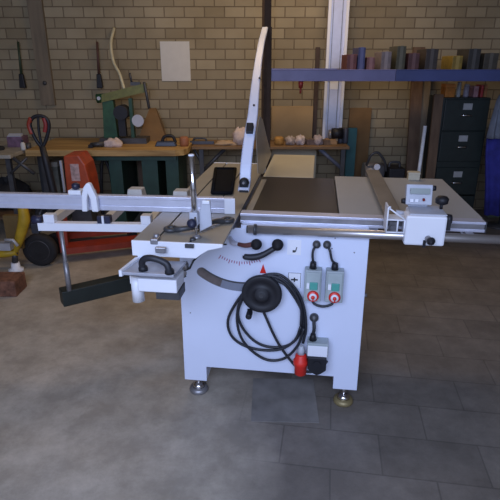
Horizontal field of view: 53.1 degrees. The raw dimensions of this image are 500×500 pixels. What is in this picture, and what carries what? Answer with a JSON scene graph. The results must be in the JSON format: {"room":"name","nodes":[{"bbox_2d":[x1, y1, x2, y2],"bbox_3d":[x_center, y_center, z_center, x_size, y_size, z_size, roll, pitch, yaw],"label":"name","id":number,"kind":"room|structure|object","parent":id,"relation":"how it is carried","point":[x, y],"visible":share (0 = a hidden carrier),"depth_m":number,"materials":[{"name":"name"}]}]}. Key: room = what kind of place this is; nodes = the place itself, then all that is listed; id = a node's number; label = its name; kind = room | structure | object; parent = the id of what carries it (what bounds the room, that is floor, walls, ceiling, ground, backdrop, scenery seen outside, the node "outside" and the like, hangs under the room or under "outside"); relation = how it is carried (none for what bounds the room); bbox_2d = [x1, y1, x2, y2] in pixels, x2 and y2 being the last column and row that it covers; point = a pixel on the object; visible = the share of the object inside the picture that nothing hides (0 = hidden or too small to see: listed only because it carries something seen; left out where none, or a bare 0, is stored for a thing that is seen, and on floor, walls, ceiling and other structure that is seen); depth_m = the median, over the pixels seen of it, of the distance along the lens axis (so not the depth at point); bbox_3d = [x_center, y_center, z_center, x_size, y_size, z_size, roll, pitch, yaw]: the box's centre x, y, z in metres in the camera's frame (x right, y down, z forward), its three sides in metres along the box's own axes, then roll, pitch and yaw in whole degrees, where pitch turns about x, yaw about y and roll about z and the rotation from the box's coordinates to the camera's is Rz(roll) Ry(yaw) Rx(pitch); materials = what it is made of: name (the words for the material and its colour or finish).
{"room":"woodworking shop","nodes":[
{"label":"woodworking shop","id":0,"kind":"room"},
{"bbox_2d":[0,209,499,499],"bbox_3d":[0.000,1.051,1.570,6.600,0.100,8.200,0,21,0],"label":"floor","id":1,"kind":"structure","parent":0,"point":[97,402],"depth_m":2.32,"materials":[{"name":"concrete"}]},
{"bbox_2d":[0,272,26,296],"bbox_3d":[-1.762,0.234,3.437,0.375,0.115,0.170,0,21,0],"label":"brick","id":2,"kind":"object","parent":1,"relation":"on","point":[12,284],"visible":1,"depth_m":3.38,"materials":[{"name":"red brick"}]},
{"bbox_2d":[0,208,29,271],"bbox_3d":[-1.798,-0.087,3.717,0.375,0.518,0.180,0,21,0],"label":"stand","id":3,"kind":"object","parent":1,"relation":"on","point":[16,226],"visible":0.93,"depth_m":3.71,"materials":[{"name":"yellow paint"}]},
{"bbox_2d":[0,141,44,219],"bbox_3d":[-2.285,-0.568,4.647,0.930,0.765,0.800,0,21,0],"label":"bench","id":4,"kind":"object","parent":1,"relation":"on","point":[9,154],"visible":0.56,"depth_m":4.29,"materials":[{"name":"metal"}]},
{"bbox_2d":[0,176,32,209],"bbox_3d":[-2.252,-0.534,4.641,0.412,0.304,0.348,0,21,0],"label":"sack","id":5,"kind":"object","parent":4,"relation":"on","point":[21,186],"visible":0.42,"depth_m":4.59,"materials":[{"name":"plastic"}]},
{"bbox_2d":[0,209,32,219],"bbox_3d":[-2.375,-0.388,4.715,0.650,0.020,0.620,0,21,0],"label":"shelf","id":6,"kind":"object","parent":4,"relation":"attached to","point":[8,211],"depth_m":4.57,"materials":[{"name":"brown wood"}]},
{"bbox_2d":[6,133,28,146],"bbox_3d":[-2.115,-1.004,4.552,0.140,0.118,0.131,0,21,0],"label":"carton","id":7,"kind":"object","parent":4,"relation":"on","point":[13,139],"visible":0.79,"depth_m":4.50,"materials":[{"name":"purple cardboard"}]},
{"bbox_2d":[20,140,25,149],"bbox_3d":[-1.978,-0.914,4.357,0.040,0.088,0.040,0,21,0],"label":"bottle","id":8,"kind":"object","parent":4,"relation":"on","point":[23,146],"visible":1,"depth_m":4.34,"materials":[{"name":"plastic"}]},
{"bbox_2d":[25,143,31,148],"bbox_3d":[-1.982,-0.930,4.458,0.060,0.047,0.060,0,21,0],"label":"tin","id":9,"kind":"object","parent":4,"relation":"on","point":[28,145],"visible":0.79,"depth_m":4.44,"materials":[{"name":"metal"}]},
{"bbox_2d":[23,233,57,265],"bbox_3d":[-1.620,-0.004,3.866,0.260,0.260,0.072,0,21,0],"label":"wheel","id":10,"kind":"object","parent":1,"relation":"on","point":[40,249],"visible":0.99,"depth_m":3.83,"materials":[{"name":"rubber"}]},
{"bbox_2d":[35,209,47,214],"bbox_3d":[-1.983,-0.348,4.801,0.128,0.243,0.212,0,21,0],"label":"sack","id":11,"kind":"object","parent":1,"relation":"on","point":[37,211],"visible":0.16,"depth_m":4.72,"materials":[{"name":"plastic"}]},
{"bbox_2d":[49,157,71,220],"bbox_3d":[-1.871,-0.589,4.933,0.108,0.604,0.258,0,21,0],"label":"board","id":12,"kind":"object","parent":1,"relation":"on","point":[55,165],"visible":0.42,"depth_m":4.79,"materials":[{"name":"grey wood"}]},
{"bbox_2d":[26,114,137,253],"bbox_3d":[-1.313,-0.543,4.058,0.806,1.132,0.528,-7,22,-18],"label":"truck","id":13,"kind":"object","parent":1,"relation":"on","point":[75,247],"visible":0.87,"depth_m":3.97,"materials":[{"name":"red metal"}]},
{"bbox_2d":[59,150,99,220],"bbox_3d":[-1.428,-0.497,4.263,0.225,0.662,0.270,0,21,0],"label":"hopper","id":14,"kind":"object","parent":13,"relation":"on","point":[80,168],"visible":0.66,"depth_m":4.12,"materials":[{"name":"orange plastic"}]},
{"bbox_2d":[100,161,110,213],"bbox_3d":[-1.420,-0.612,4.951,0.162,0.595,0.032,0,21,0],"label":"hose","id":15,"kind":"object","parent":1,"relation":"on","point":[101,162],"visible":0.41,"depth_m":4.89,"materials":[{"name":"rubber"}]},
{"bbox_2d":[25,138,194,221],"bbox_3d":[-1.262,-0.648,4.858,1.415,0.766,0.750,0,21,0],"label":"workbench","id":16,"kind":"object","parent":1,"relation":"on","point":[162,170],"visible":0.65,"depth_m":4.57,"materials":[{"name":"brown wood"}]},
{"bbox_2d":[88,141,104,147],"bbox_3d":[-1.380,-0.948,4.493,0.136,0.052,0.072,-2,21,-5],"label":"drill","id":17,"kind":"object","parent":16,"relation":"on","point":[92,144],"visible":1,"depth_m":4.49,"materials":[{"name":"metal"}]},
{"bbox_2d":[103,137,122,146],"bbox_3d":[-1.248,-0.985,4.547,0.195,0.084,0.152,0,21,0],"label":"cloth","id":18,"kind":"object","parent":16,"relation":"on","point":[110,142],"visible":0.99,"depth_m":4.50,"materials":[{"name":"white fabric"}]},
{"bbox_2d":[95,27,150,143],"bbox_3d":[-1.175,-1.552,4.710,0.506,1.030,0.470,0,21,0],"label":"saw","id":19,"kind":"object","parent":16,"relation":"on","point":[114,117],"visible":1,"depth_m":4.65,"materials":[{"name":"green metal"}]},
{"bbox_2d":[139,108,166,140],"bbox_3d":[-0.950,-1.229,4.896,0.286,0.297,0.190,0,21,0],"label":"board","id":20,"kind":"object","parent":16,"relation":"on","point":[153,127],"visible":0.75,"depth_m":4.87,"materials":[{"name":"brown wood"}]},
{"bbox_2d":[155,134,176,146],"bbox_3d":[-0.764,-1.003,4.559,0.200,0.109,0.077,0,21,0],"label":"tool","id":21,"kind":"object","parent":16,"relation":"on","point":[162,143],"visible":1,"depth_m":4.54,"materials":[{"name":"black plastic"}]},
{"bbox_2d":[179,136,188,146],"bbox_3d":[-0.601,-0.992,4.563,0.084,0.087,0.084,0,21,0],"label":"tin","id":22,"kind":"object","parent":16,"relation":"on","point":[184,140],"visible":1,"depth_m":4.53,"materials":[{"name":"orange metal"}]},
{"bbox_2d":[192,140,349,175],"bbox_3d":[0.193,-0.693,5.004,1.475,0.748,0.455,0,21,0],"label":"bench","id":23,"kind":"object","parent":1,"relation":"on","point":[343,146],"visible":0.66,"depth_m":4.72,"materials":[{"name":"wood"}]},
{"bbox_2d":[190,137,213,143],"bbox_3d":[-0.460,-1.047,4.788,0.230,0.067,0.040,0,21,0],"label":"tool","id":24,"kind":"object","parent":23,"relation":"on","point":[192,141],"visible":0.98,"depth_m":4.77,"materials":[{"name":"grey metal"}]},
{"bbox_2d":[214,140,236,145],"bbox_3d":[-0.229,-1.027,4.766,0.231,0.045,0.150,0,21,0],"label":"cloth","id":25,"kind":"object","parent":23,"relation":"on","point":[220,142],"visible":0.99,"depth_m":4.72,"materials":[{"name":"beige fabric"}]},
{"bbox_2d":[232,126,244,144],"bbox_3d":[-0.080,-1.083,4.735,0.182,0.171,0.134,0,21,0],"label":"cloth","id":26,"kind":"object","parent":23,"relation":"on","point":[238,134],"visible":0.77,"depth_m":4.70,"materials":[{"name":"beige fabric"}]},
{"bbox_2d":[274,136,283,144],"bbox_3d":[0.276,-1.041,4.758,0.090,0.076,0.090,0,21,0],"label":"tin","id":27,"kind":"object","parent":23,"relation":"on","point":[278,140],"visible":1,"depth_m":4.73,"materials":[{"name":"orange metal"}]},
{"bbox_2d":[285,135,294,144],"bbox_3d":[0.381,-1.045,4.750,0.105,0.090,0.112,0,21,0],"label":"paper ball","id":28,"kind":"object","parent":23,"relation":"on","point":[289,140],"visible":1,"depth_m":4.73,"materials":[{"name":"white paper"}]},
{"bbox_2d":[271,106,312,139],"bbox_3d":[0.420,-1.270,5.008,0.412,0.330,0.030,0,21,0],"label":"panel","id":29,"kind":"object","parent":23,"relation":"on","point":[294,121],"visible":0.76,"depth_m":4.99,"materials":[{"name":"brown wood"}]},
{"bbox_2d":[295,134,305,144],"bbox_3d":[0.479,-1.048,4.749,0.113,0.096,0.115,0,21,0],"label":"paper ball","id":30,"kind":"object","parent":23,"relation":"on","point":[299,140],"visible":1,"depth_m":4.73,"materials":[{"name":"white paper"}]},
{"bbox_2d":[305,138,314,144],"bbox_3d":[0.572,-1.033,4.772,0.080,0.052,0.080,-4,21,-11],"label":"wood offcut","id":31,"kind":"object","parent":23,"relation":"on","point":[309,141],"visible":0.93,"depth_m":4.74,"materials":[{"name":"wood"}]},
{"bbox_2d":[314,134,322,144],"bbox_3d":[0.652,-1.052,4.757,0.102,0.099,0.110,0,21,0],"label":"paper ball","id":32,"kind":"object","parent":23,"relation":"on","point":[318,140],"visible":0.98,"depth_m":4.72,"materials":[{"name":"white paper"}]},
{"bbox_2d":[323,139,329,144],"bbox_3d":[0.724,-1.030,4.773,0.060,0.047,0.080,-4,21,-11],"label":"wood offcut","id":33,"kind":"object","parent":23,"relation":"on","point":[325,142],"visible":0.86,"depth_m":4.74,"materials":[{"name":"brown wood"}]},
{"bbox_2d":[325,128,342,144],"bbox_3d":[0.798,-1.093,4.792,0.169,0.150,0.100,0,21,0],"label":"grinder","id":34,"kind":"object","parent":23,"relation":"on","point":[334,133],"visible":0.93,"depth_m":4.75,"materials":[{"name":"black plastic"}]},
{"bbox_2d":[322,0,349,140],"bbox_3d":[0.805,-1.827,4.681,0.188,1.602,0.050,0,21,0],"label":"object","id":35,"kind":"object","parent":23,"relation":"on","point":[338,10],"visible":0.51,"depth_m":4.69,"materials":[{"name":"grey metal"}]},
{"bbox_2d":[343,128,348,142],"bbox_3d":[0.927,-1.112,4.849,0.052,0.146,0.052,0,21,0],"label":"canister","id":36,"kind":"object","parent":23,"relation":"on","point":[346,130],"visible":0.99,"depth_m":4.83,"materials":[{"name":"grey metal"}]},
{"bbox_2d":[59,27,499,406],"bbox_3d":[0.185,-0.209,2.364,1.907,1.700,2.214,-16,26,-36],"label":"saw","id":37,"kind":"object","parent":1,"relation":"on","point":[315,233],"visible":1,"depth_m":2.16,"materials":[{"name":"white metal"}]},
{"bbox_2d":[31,209,161,291],"bbox_3d":[-0.713,-0.057,2.530,0.555,0.386,0.472,1,21,2],"label":"frame","id":38,"kind":"object","parent":37,"relation":"on","point":[47,221],"visible":0.64,"depth_m":2.27,"materials":[{"name":"white metal"}]},
{"bbox_2d":[0,182,234,213],"bbox_3d":[-0.835,-0.246,2.163,1.560,0.123,0.132,2,21,5],"label":"fence","id":39,"kind":"object","parent":37,"relation":"on","point":[86,198],"visible":0.99,"depth_m":2.12,"materials":[{"name":"metal"}]},
{"bbox_2d":[163,216,234,232],"bbox_3d":[-0.186,-0.098,1.910,0.294,0.030,0.083,-11,23,-27],"label":"spanner","id":40,"kind":"object","parent":37,"relation":"on","point":[227,219],"visible":0.87,"depth_m":1.87,"materials":[{"name":"metal"}]},
{"bbox_2d":[187,154,211,238],"bbox_3d":[-0.182,-0.187,1.761,0.082,0.297,0.066,3,21,7],"label":"clamp","id":41,"kind":"object","parent":37,"relation":"on","point":[204,217],"visible":0.99,"depth_m":1.78,"materials":[{"name":"silver metal"}]},
{"bbox_2d":[211,167,236,194],"bbox_3d":[-0.145,-0.373,2.650,0.133,0.018,0.597,0,21,0],"label":"tray","id":42,"kind":"object","parent":37,"relation":"on","point":[223,181],"visible":1,"depth_m":2.61,"materials":[{"name":"black plastic"}]},
{"bbox_2d":[226,273,327,376],"bbox_3d":[0.118,0.326,2.149,0.451,0.482,0.066,3,21,7],"label":"power cable","id":43,"kind":"object","parent":37,"relation":"attached to","point":[299,362],"visible":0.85,"depth_m":2.17,"materials":[{"name":"black rubber"}]},
{"bbox_2d":[307,313,328,374],"bbox_3d":[0.293,0.408,2.156,0.096,0.263,0.089,0,21,0],"label":"socket","id":44,"kind":"object","parent":37,"relation":"attached to","point":[317,323],"depth_m":2.15,"materials":[{"name":"plastic"}]},
{"bbox_2d":[304,240,343,302],"bbox_3d":[0.304,0.092,2.041,0.163,0.254,0.087,0,21,0],"label":"switch","id":45,"kind":"object","parent":37,"relation":"attached to","point":[323,259],"depth_m":2.04,"materials":[{"name":"plastic"}]},
{"bbox_2d":[366,170,452,247],"bbox_3d":[0.705,-0.282,2.331,0.244,0.215,1.054,3,21,7],"label":"fence","id":46,"kind":"object","parent":37,"relation":"on","point":[424,223],"visible":1,"depth_m":1.93,"materials":[{"name":"grey metal"}]},
{"bbox_2d":[407,171,420,179],"bbox_3d":[0.896,-0.408,2.741,0.064,0.042,0.049,3,21,7],"label":"carton","id":47,"kind":"object","parent":37,"relation":"on","point":[411,175],"visible":1,"depth_m":2.72,"materials":[{"name":"beige cardboard"}]},
{"bbox_2d":[251,378,318,422],"bbox_3d":[0.160,0.702,2.352,0.300,0.003,0.320,1,21,2],"label":"floor plate","id":48,"kind":"object","parent":1,"relation":"on","point":[273,400],"visible":1,"depth_m":2.33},
{"bbox_2d":[271,149,316,177],"bbox_3d":[0.443,-0.719,5.141,0.452,0.700,0.030,0,21,0],"label":"panel","id":49,"kind":"object","parent":1,"relation":"on","point":[273,151],"visible":0.02,"depth_m":5.03,"materials":[{"name":"beige wood"}]},
{"bbox_2d":[312,47,319,138],"bbox_3d":[0.652,-1.188,5.082,0.040,1.620,0.030,0,21,0],"label":"plank","id":50,"kind":"object","parent":1,"relation":"on","point":[317,52],"visible":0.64,"depth_m":4.95,"materials":[{"name":"brown wood"}]},
{"bbox_2d":[344,128,356,176],"bbox_3d":[1.005,-0.788,5.067,0.094,0.882,0.040,0,21,0],"label":"board","id":51,"kind":"object","parent":1,"relation":"on","point":[350,153],"visible":0.51,"depth_m":4.98,"materials":[{"name":"teal wood"}]},
{"bbox_2d":[348,108,371,176],"bbox_3d":[1.104,-0.922,5.171,0.219,1.058,0.030,0,21,0],"label":"board","id":52,"kind":"object","parent":1,"relation":"on","point":[359,118],"visible":0.48,"depth_m":5.05,"materials":[{"name":"brown wood"}]},
{"bbox_2d":[361,151,386,176],"bbox_3d":[1.181,-0.610,4.829,0.232,0.716,0.210,0,21,0],"label":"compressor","id":53,"kind":"object","parent":1,"relation":"on","point":[380,166],"visible":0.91,"depth_m":4.71,"materials":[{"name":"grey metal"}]},
{"bbox_2d":[261,0,499,176],"bbox_3d":[1.450,-1.232,4.232,2.700,2.300,0.810,0,21,0],"label":"storage rack","id":54,"kind":"object","parent":1,"relation":"on","point":[277,74],"visible":0.71,"depth_m":3.78,"materials":[{"name":"blue metal"}]},
{"bbox_2d":[298,81,302,93],"bbox_3d":[0.388,-1.246,3.826,0.040,0.092,0.040,0,21,0],"label":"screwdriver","id":55,"kind":"object","parent":54,"relation":"hanging from","point":[300,83],"visible":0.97,"depth_m":3.81,"materials":[{"name":"red paint"}]},
{"bbox_2d":[341,54,356,68],"bbox_3d":[0.777,-1.478,3.932,0.077,0.112,0.243,0,21,0],"label":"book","id":56,"kind":"object","parent":54,"relation":"on","point":[349,61],"visible":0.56,"depth_m":3.83,"materials":[{"name":"red paper"}]},
{"bbox_2d":[352,47,365,68],"bbox_3d":[0.850,-1.501,3.923,0.054,0.162,0.243,0,21,0],"label":"book","id":57,"kind":"object","parent":54,"relation":"on","point":[360,51],"visible":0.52,"depth_m":3.82,"materials":[{"name":"blue paper"}]},
{"bbox_2d":[364,57,374,68],"bbox_3d":[0.923,-1.468,3.935,0.062,0.092,0.243,0,21,0],"label":"carton","id":58,"kind":"object","parent":54,"relation":"on","point":[369,61],"visible":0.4,"depth_m":3.83,"materials":[{"name":"pink cardboard"}]},
{"bbox_2d":[374,51,391,68],"bbox_3d":[1.039,-1.487,3.928,0.077,0.132,0.243,0,21,0],"label":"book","id":59,"kind":"object","parent":54,"relation":"on","point":[382,59],"visible":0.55,"depth_m":3.83,"materials":[{"name":"grey paper"}]},
{"bbox_2d":[389,46,406,69],"bbox_3d":[1.151,-1.506,3.921,0.069,0.172,0.243,0,21,0],"label":"book","id":60,"kind":"object","parent":54,"relation":"on","point":[398,56],"visible":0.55,"depth_m":3.82,"materials":[{"name":"paper"}]},
{"bbox_2d":[404,53,419,68],"bbox_3d":[1.250,-1.482,3.930,0.085,0.122,0.243,0,21,0],"label":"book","id":61,"kind":"object","parent":54,"relation":"on","point":[412,59],"visible":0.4,"depth_m":3.82,"materials":[{"name":"paper"}]},
{"bbox_2d":[417,49,438,68],"bbox_3d":[1.385,-1.496,3.925,0.092,0.152,0.243,0,21,0],"label":"book","id":62,"kind":"object","parent":54,"relation":"on","point":[428,59],"visible":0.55,"depth_m":3.82,"materials":[{"name":"grey paper"}]},
{"bbox_2d":[441,56,462,68],"bbox_3d":[1.585,-1.473,3.933,0.077,0.102,0.243,0,21,0],"label":"carton","id":63,"kind":"object","parent":54,"relation":"on","point":[448,62],"visible":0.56,"depth_m":3.84,"materials":[{"name":"yellow cardboard"}]},
{"bbox_2d":[457,49,480,68],"bbox_3d":[1.708,-1.496,3.925,0.092,0.152,0.243,0,21,0],"label":"book","id":64,"kind":"object","parent":54,"relation":"on","point":[471,57],"visible":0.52,"depth_m":3.82,"materials":[{"name":"grey paper"}]},
{"bbox_2d":[479,53,498,68],"bbox_3d":[1.839,-1.482,3.930,0.108,0.122,0.243,0,21,0],"label":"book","id":65,"kind":"object","parent":54,"relation":"on","point":[487,60],"visible":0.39,"depth_m":3.82,"materials":[{"name":"grey paper"}]},
{"bbox_2d":[384,161,404,177],"bbox_3d":[1.369,-0.555,4.823,0.150,0.618,0.220,0,21,0],"label":"toolbox","id":66,"kind":"object","parent":1,"relation":"on","point":[393,171],"visible":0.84,"depth_m":4.66,"materials":[{"name":"black plastic"}]},
{"bbox_2d":[405,47,424,177],"bbox_3d":[1.613,-1.130,4.928,0.110,1.620,0.300,0,21,0],"label":"plank","id":67,"kind":"object","parent":1,"relation":"on","point":[416,88],"visible":0.64,"depth_m":4.89,"materials":[{"name":"brown wood"}]},
{"bbox_2d":[417,126,426,172],"bbox_3d":[1.560,-0.665,4.643,0.031,0.952,0.082,15,25,34],"label":"metal strip","id":68,"kind":"object","parent":1,"relation":"on","point":[424,127],"visible":0.34,"depth_m":4.55,"materials":[{"name":"silver metal"}]},
{"bbox_2d":[418,81,430,178],"bbox_3d":[1.708,-1.087,4.955,0.080,1.520,0.280,0,21,0],"label":"plank","id":69,"kind":"object","parent":1,"relation":"on","point":[426,84],"visible":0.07,"depth_m":4.88,"materials":[{"name":"brown wood"}]},
{"bbox_2d":[425,94,443,178],"bbox_3d":[1.660,-0.785,4.579,0.090,1.220,0.125,0,21,0],"label":"plank","id":70,"kind":"object","parent":1,"relation":"on","point":[437,98],"visible":0.64,"depth_m":4.50,"materials":[{"name":"brown wood"}]},
{"bbox_2d":[422,95,490,207],"bbox_3d":[1.935,-0.855,4.806,0.420,1.190,0.442,0,21,0],"label":"filing cabinet","id":71,"kind":"object","parent":1,"relation":"on","point":[463,124],"visible":0.74,"depth_m":4.58,"materials":[{"name":"black metal"}]},
{"bbox_2d":[441,83,455,96],"bbox_3d":[1.798,-1.450,4.540,0.088,0.113,0.124,0,21,0],"label":"carton","id":72,"kind":"object","parent":71,"relation":"on","point":[448,89],"visible":0.95,"depth_m":4.49,"materials":[{"name":"orange cardboard"}]},
{"bbox_2d":[456,82,461,96],"bbox_3d":[1.891,-1.454,4.528,0.038,0.129,0.038,0,21,0],"label":"jar","id":73,"kind":"object","parent":71,"relation":"on","point":[458,91],"visible":1,"depth_m":4.52,"materials":[{"name":"grey plastic"}]},
{"bbox_2d":[463,84,469,96],"bbox_3d":[1.961,-1.446,4.531,0.049,0.112,0.049,0,21,0],"label":"tin","id":74,"kind":"object","parent":71,"relation":"on","point":[467,86],"visible":1,"depth_m":4.51,"materials":[{"name":"grey metal"}]},
{"bbox_2d":[469,85,478,96],"bbox_3d":[2.030,-1.442,4.543,0.043,0.096,0.124,0,21,0],"label":"pack","id":75,"kind":"object","parent":71,"relation":"on","point":[473,91],"visible":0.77,"depth_m":4.50},
{"bbox_2d":[476,84,484,96],"bbox_3d":[2.088,-1.446,4.542,0.032,0.104,0.124,0,21,0],"label":"pack","id":76,"kind":"object","parent":71,"relation":"on","point":[481,87],"visible":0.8,"depth_m":4.50},
{"bbox_2d":[480,84,487,96],"bbox_3d":[2.110,-1.446,4.542,0.041,0.104,0.124,0,21,0],"label":"carton","id":77,"kind":"object","parent":71,"relation":"on","point":[485,86],"visible":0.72,"depth_m":4.49,"materials":[{"name":"brown cardboard"}]},
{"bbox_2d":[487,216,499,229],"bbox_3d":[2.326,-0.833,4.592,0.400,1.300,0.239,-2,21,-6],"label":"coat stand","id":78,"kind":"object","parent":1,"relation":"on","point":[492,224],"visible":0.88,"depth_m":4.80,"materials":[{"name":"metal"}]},
{"bbox_2d":[484,136,499,215],"bbox_3d":[2.241,-0.672,4.547,0.290,0.730,0.111,0,21,0],"label":"overalls","id":79,"kind":"object","parent":78,"relation":"hanging from","point":[492,151],"visible":0.89,"depth_m":4.53,"materials":[{"name":"blue fabric"}]},
{"bbox_2d":[486,95,499,138],"bbox_3d":[2.134,-1.149,4.318,0.100,0.365,0.083,-9,22,-22],"label":"jacket","id":80,"kind":"object","parent":78,"relation":"hanging from","point":[493,132],"visible":1,"depth_m":4.32,"materials":[{"name":"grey fabric"}]},
{"bbox_2d":[0,0,499,208],"bbox_3d":[0.000,-1.729,4.986,6.600,2.900,0.150,0,21,0],"label":"wall","id":81,"kind":"structure","parent":0,"point":[223,36],"depth_m":4.85,"materials":[{"name":"beige brick"}]},
{"bbox_2d":[17,42,26,87],"bbox_3d":[-2.222,-1.790,4.840,0.055,0.420,0.080,0,21,0],"label":"tool","id":82,"kind":"object","parent":81,"relation":"hanging from","point":[22,84],"visible":1,"depth_m":4.84,"materials":[{"name":"black plastic"}]},
{"bbox_2d":[26,0,55,104],"bbox_3d":[-2.007,-1.911,4.804,0.139,1.000,0.060,0,21,0],"label":"batten","id":83,"kind":"object","parent":81,"relation":"attached to","point":[36,14],"visible":1,"depth_m":4.80,"materials":[{"name":"grey wood"}]},
{"bbox_2d":[96,42,102,87],"bbox_3d":[-1.468,-1.790,4.840,0.055,0.420,0.080,0,21,0],"label":"tool","id":84,"kind":"object","parent":81,"relation":"hanging from","point":[98,76],"visible":1,"depth_m":4.84,"materials":[{"name":"black plastic"}]},
{"bbox_2d":[160,41,190,80],"bbox_3d":[-0.724,-1.833,4.862,0.283,0.360,0.006,0,21,0],"label":"poster","id":85,"kind":"object","parent":81,"relation":"attached to","point":[175,55],"visible":1,"depth_m":4.86,"materials":[{"name":"paper"}]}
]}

